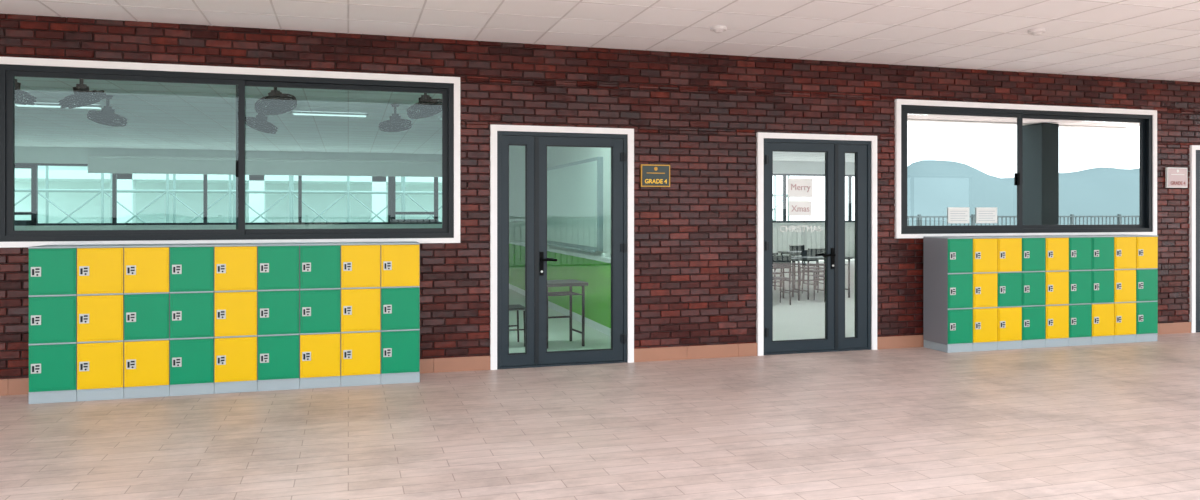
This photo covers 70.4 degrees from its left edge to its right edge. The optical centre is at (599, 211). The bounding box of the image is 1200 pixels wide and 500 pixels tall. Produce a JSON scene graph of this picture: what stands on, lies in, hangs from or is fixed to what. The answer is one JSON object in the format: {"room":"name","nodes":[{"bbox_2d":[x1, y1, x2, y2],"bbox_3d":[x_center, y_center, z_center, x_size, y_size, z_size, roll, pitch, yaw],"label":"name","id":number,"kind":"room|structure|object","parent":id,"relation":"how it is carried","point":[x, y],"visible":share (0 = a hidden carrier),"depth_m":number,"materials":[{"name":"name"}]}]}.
{"room":"school corridor","nodes":[
{"label":"school corridor","id":0,"kind":"room"},
{"bbox_2d":[15,76,854,161],"bbox_3d":[0.415,-1.778,17.968,33.000,0.153,17.100,0,0,-16],"label":"ceiling","id":1,"kind":"structure","parent":0,"point":[159,115],"depth_m":16.01,"materials":[{"name":"white paint"}]},
{"bbox_2d":[15,79,36,104],"bbox_3d":[-6.849,-1.472,9.876,0.503,0.453,0.516,0,0,-16],"label":"ceiling fan","id":2,"kind":"object","parent":1,"relation":"hanging from","point":[30,101],"depth_m":9.86,"materials":[{"name":"grey metal"}]},
{"bbox_2d":[15,103,103,108],"bbox_3d":[-8.581,-1.682,13.478,1.260,0.033,0.360,0,0,-16],"label":"ceiling light panel","id":3,"kind":"object","parent":1,"relation":"attached to","point":[37,105],"depth_m":13.47,"materials":[{"name":"white plastic"}]},
{"bbox_2d":[58,79,105,108],"bbox_3d":[-6.274,-1.472,10.308,0.502,0.453,0.516,0,0,-16],"label":"ceiling fan","id":4,"kind":"object","parent":1,"relation":"hanging from","point":[82,95],"depth_m":10.22,"materials":[{"name":"grey metal"}]},
{"bbox_2d":[87,95,126,126],"bbox_3d":[-7.207,-1.472,12.434,0.507,0.453,0.508,0,0,-16],"label":"ceiling fan","id":5,"kind":"object","parent":1,"relation":"hanging from","point":[107,116],"depth_m":12.35,"materials":[{"name":"grey metal"}]},
{"bbox_2d":[245,104,277,133],"bbox_3d":[-5.345,-1.472,13.390,0.501,0.453,0.519,0,0,-16],"label":"ceiling fan","id":6,"kind":"object","parent":1,"relation":"hanging from","point":[261,123],"depth_m":13.30,"materials":[{"name":"grey metal"}]},
{"bbox_2d":[255,87,296,114],"bbox_3d":[-4.125,-1.472,10.825,0.508,0.453,0.508,0,0,-16],"label":"ceiling fan","id":7,"kind":"object","parent":1,"relation":"hanging from","point":[275,102],"depth_m":10.75,"materials":[{"name":"grey metal"}]},
{"bbox_2d":[291,111,367,117],"bbox_3d":[-4.650,-1.682,14.642,1.260,0.033,0.360,0,0,-16],"label":"ceiling light panel","id":8,"kind":"object","parent":1,"relation":"attached to","point":[300,113],"depth_m":14.60,"materials":[{"name":"white plastic"}]},
{"bbox_2d":[379,104,411,131],"bbox_3d":[-3.226,-1.472,13.408,0.517,0.453,0.502,0,0,-16],"label":"ceiling fan","id":9,"kind":"object","parent":1,"relation":"hanging from","point":[395,123],"depth_m":13.32,"materials":[{"name":"grey metal"}]},
{"bbox_2d":[407,93,441,118],"bbox_3d":[-2.302,-1.472,11.263,0.506,0.453,0.511,0,0,-16],"label":"ceiling fan","id":10,"kind":"object","parent":1,"relation":"hanging from","point":[428,107],"depth_m":11.18,"materials":[{"name":"grey metal"}]},
{"bbox_2d":[15,146,854,257],"bbox_3d":[-1.985,-0.065,26.070,33.000,3.280,0.200,0,0,-16],"label":"wall","id":11,"kind":"structure","parent":0,"point":[23,154],"depth_m":24.14,"materials":[{"name":"white paint"}]},
{"bbox_2d":[15,163,854,225],"bbox_3d":[-1.920,-0.460,26.026,31.910,1.630,0.120,0,0,-16],"label":"window","id":12,"kind":"structure","parent":11,"relation":"in","point":[392,213],"depth_m":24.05,"materials":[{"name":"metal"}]},
{"bbox_2d":[87,155,441,176],"bbox_3d":[-8.984,-1.267,23.819,9.500,0.473,0.077,0,0,-16],"label":"roller blind","id":13,"kind":"object","parent":12,"relation":"attached to","point":[96,163],"visible":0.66,"depth_m":23.69,"materials":[{"name":"white fabric"}]},
{"bbox_2d":[509,145,610,336],"bbox_3d":[-1.714,-0.065,17.285,0.200,3.280,16.800,0,0,-16],"label":"wall partition","id":14,"kind":"structure","parent":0,"point":[594,269],"depth_m":12.71,"materials":[{"name":"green paint"}]},
{"bbox_2d":[547,157,602,252],"bbox_3d":[-0.486,-0.095,12.643,0.149,1.260,3.200,0,0,-16],"label":"whiteboard","id":15,"kind":"object","parent":14,"relation":"attached to","point":[574,189],"visible":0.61,"depth_m":12.19,"materials":[{"name":"white"}]},
{"bbox_2d":[0,258,1199,499],"bbox_3d":[7.832,1.675,12.290,50.000,0.200,32.200,0,0,-16],"label":"floor","id":16,"kind":"structure","parent":0,"point":[1117,421],"depth_m":6.10,"materials":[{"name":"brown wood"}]},
{"bbox_2d":[28,241,419,403],"bbox_3d":[-3.229,0.930,7.598,3.148,1.290,0.444,0,0,-16],"label":"lockers","id":17,"kind":"object","parent":16,"relation":"on","point":[107,321],"visible":1,"depth_m":7.36,"materials":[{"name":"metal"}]},
{"bbox_2d":[509,304,524,346],"bbox_3d":[-1.113,1.150,10.058,0.421,0.852,0.400,0,0,-18],"label":"chair","id":18,"kind":"object","parent":16,"relation":"on","point":[517,307],"visible":0.31,"depth_m":9.97,"materials":[{"name":"metal"}]},
{"bbox_2d":[547,279,587,348],"bbox_3d":[-0.485,1.200,10.088,0.550,0.750,0.500,0,0,-22],"label":"student desk","id":19,"kind":"object","parent":16,"relation":"on","point":[569,282],"visible":0.59,"depth_m":9.97,"materials":[{"name":"metal"}]},
{"bbox_2d":[773,253,777,289],"bbox_3d":[3.032,1.200,17.230,1.000,0.750,0.550,0,0,-22],"label":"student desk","id":20,"kind":"object","parent":16,"relation":"on","point":[774,254],"visible":0.13,"depth_m":17.17,"materials":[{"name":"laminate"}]},
{"bbox_2d":[773,255,790,304],"bbox_3d":[3.000,1.150,14.519,0.400,0.852,0.421,0,0,-14],"label":"chair","id":21,"kind":"object","parent":16,"relation":"on","point":[779,262],"visible":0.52,"depth_m":14.35,"materials":[{"name":"metal"}]},
{"bbox_2d":[773,258,801,300],"bbox_3d":[3.025,1.200,15.142,1.000,0.750,0.550,0,0,-22],"label":"student desk","id":22,"kind":"object","parent":16,"relation":"on","point":[792,259],"visible":0.35,"depth_m":15.08,"materials":[{"name":"metal"}]},
{"bbox_2d":[778,251,820,288],"bbox_3d":[4.317,1.200,17.820,1.000,0.750,0.550,0,0,-22],"label":"student desk","id":23,"kind":"object","parent":16,"relation":"on","point":[781,252],"visible":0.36,"depth_m":17.75,"materials":[{"name":"metal"}]},
{"bbox_2d":[789,245,814,285],"bbox_3d":[4.388,1.150,18.457,0.400,0.852,0.421,0,0,-22],"label":"chair","id":24,"kind":"object","parent":16,"relation":"on","point":[799,247],"visible":0.47,"depth_m":18.60,"materials":[{"name":"metal"}]},
{"bbox_2d":[801,249,823,293],"bbox_3d":[4.141,1.150,16.298,0.400,0.852,0.421,0,0,-22],"label":"chair","id":25,"kind":"object","parent":16,"relation":"on","point":[804,252],"visible":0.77,"depth_m":16.41,"materials":[{"name":"metal"}]},
{"bbox_2d":[800,248,824,288],"bbox_3d":[4.293,1.150,17.196,0.400,0.852,0.421,0,0,-14],"label":"chair","id":26,"kind":"object","parent":16,"relation":"on","point":[820,250],"visible":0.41,"depth_m":17.04,"materials":[{"name":"metal"}]},
{"bbox_2d":[813,257,824,301],"bbox_3d":[4.046,1.150,15.037,0.400,0.852,0.421,0,0,-14],"label":"chair","id":27,"kind":"object","parent":16,"relation":"on","point":[821,275],"visible":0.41,"depth_m":14.83,"materials":[{"name":"metal"}]},
{"bbox_2d":[791,256,852,299],"bbox_3d":[4.070,1.200,15.661,1.000,0.750,0.550,0,0,-22],"label":"student desk","id":28,"kind":"object","parent":16,"relation":"on","point":[805,258],"visible":0.62,"depth_m":15.60,"materials":[{"name":"metal"}]},
{"bbox_2d":[923,235,1157,352],"bbox_3d":[5.286,0.930,10.120,3.038,1.290,0.444,0,0,-16],"label":"lockers","id":29,"kind":"object","parent":16,"relation":"on","point":[981,293],"visible":1,"depth_m":9.86,"materials":[{"name":"metal"}]},
{"bbox_2d":[0,14,1199,378],"bbox_3d":[0.926,-0.065,9.197,21.000,3.280,0.209,0,0,-16],"label":"wall","id":30,"kind":"structure","parent":0,"point":[700,116],"depth_m":9.05,"materials":[{"name":"red brick"}]},
{"bbox_2d":[0,57,459,247],"bbox_3d":[-3.311,-0.512,7.879,3.995,1.635,0.130,0,0,-16],"label":"window","id":31,"kind":"structure","parent":30,"relation":"in","point":[10,67],"depth_m":7.83,"materials":[{"name":"metal"}]},
{"bbox_2d":[490,125,633,369],"bbox_3d":[-0.383,0.351,8.736,1.508,2.447,0.189,0,0,-16],"label":"door","id":32,"kind":"structure","parent":30,"relation":"in","point":[535,139],"depth_m":8.63,"materials":[{"name":"grey metal"}]},
{"bbox_2d":[0,322,1190,395],"bbox_3d":[0.958,1.505,9.092,20.998,0.140,0.016,0,0,-16],"label":"baseboard","id":33,"kind":"structure","parent":30,"relation":"attached to","point":[19,386],"depth_m":9.03,"materials":[{"name":"wood"}]},
{"bbox_2d":[640,164,669,186],"bbox_3d":[0.585,-0.383,8.971,0.326,0.235,0.037,0,0,-16],"label":"sign","id":34,"kind":"object","parent":30,"relation":"attached to","point":[650,175],"visible":1,"depth_m":8.95,"materials":[{"name":"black metal"}]},
{"bbox_2d":[756,132,876,355],"bbox_3d":[2.436,0.351,9.571,1.508,2.447,0.189,0,0,-16],"label":"door","id":35,"kind":"structure","parent":30,"relation":"in","point":[834,147],"depth_m":9.61,"materials":[{"name":"grey metal"}]},
{"bbox_2d":[780,178,820,231],"bbox_3d":[2.241,-0.077,9.498,0.518,0.596,0.007,0,0,-16],"label":"paper greeting","id":36,"kind":"object","parent":35,"relation":"attached to","point":[797,187],"visible":1,"depth_m":9.50,"materials":[{"name":"white paper"}]},
{"bbox_2d":[894,99,1156,237],"bbox_3d":[5.268,-0.500,10.420,3.890,1.610,0.130,0,0,-16],"label":"window","id":37,"kind":"structure","parent":30,"relation":"in","point":[1045,170],"depth_m":10.42,"materials":[{"name":"metal"}]},
{"bbox_2d":[948,207,968,222],"bbox_3d":[4.260,0.040,10.090,0.300,0.190,0.004,0,0,-16],"label":"paper","id":38,"kind":"object","parent":37,"relation":"attached to","point":[955,214],"visible":1,"depth_m":10.09,"materials":[{"name":"white paper"}]},
{"bbox_2d":[976,207,996,222],"bbox_3d":[4.644,0.040,10.204,0.300,0.190,0.004,0,0,-16],"label":"paper","id":39,"kind":"object","parent":37,"relation":"attached to","point":[983,214],"visible":1,"depth_m":10.20,"materials":[{"name":"white paper"}]},
{"bbox_2d":[1165,167,1186,187],"bbox_3d":[7.471,-0.445,11.010,0.340,0.260,0.037,0,0,-16],"label":"sign","id":40,"kind":"object","parent":30,"relation":"attached to","point":[1174,177],"visible":1,"depth_m":10.99,"materials":[{"name":"white plastic"}]},
{"bbox_2d":[1189,145,1199,332],"bbox_3d":[8.419,0.351,11.343,1.508,2.447,0.189,0,0,-16],"label":"door","id":41,"kind":"structure","parent":30,"relation":"in","point":[1194,155],"depth_m":11.10,"materials":[{"name":"grey metal"}]},
{"bbox_2d":[0,0,1199,81],"bbox_3d":[-1.251,-1.779,5.998,29.008,0.153,4.908,0,0,-16],"label":"ceiling","id":42,"kind":"structure","parent":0,"point":[1138,39],"depth_m":7.73,"materials":[{"name":"white tile"}]},
{"bbox_2d":[710,25,726,32],"bbox_3d":[1.091,-1.679,7.832,0.150,0.048,0.150,0,0,-16],"label":"smoke detector","id":43,"kind":"object","parent":42,"relation":"attached to","point":[719,28],"visible":1,"depth_m":7.79,"materials":[{"name":"white plastic"}]},
{"bbox_2d":[1028,28,1045,35],"bbox_3d":[4.082,-1.679,7.946,0.150,0.048,0.150,0,0,-16],"label":"smoke detector","id":44,"kind":"object","parent":42,"relation":"attached to","point":[1037,31],"visible":1,"depth_m":7.90,"materials":[{"name":"white plastic"}]},
{"label":"outside","id":45,"kind":"structure","parent":0,"visible":0},
{"bbox_3d":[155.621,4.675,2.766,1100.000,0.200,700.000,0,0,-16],"label":"ground","id":46,"kind":"structure","parent":45,"visible":0},
{"bbox_2d":[15,166,789,222],"bbox_3d":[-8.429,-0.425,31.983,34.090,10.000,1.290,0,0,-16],"label":"railing","id":47,"kind":"object","parent":46,"relation":"on","point":[291,192],"visible":0.2,"depth_m":30.27,"materials":[{"name":"metal"}]}
]}

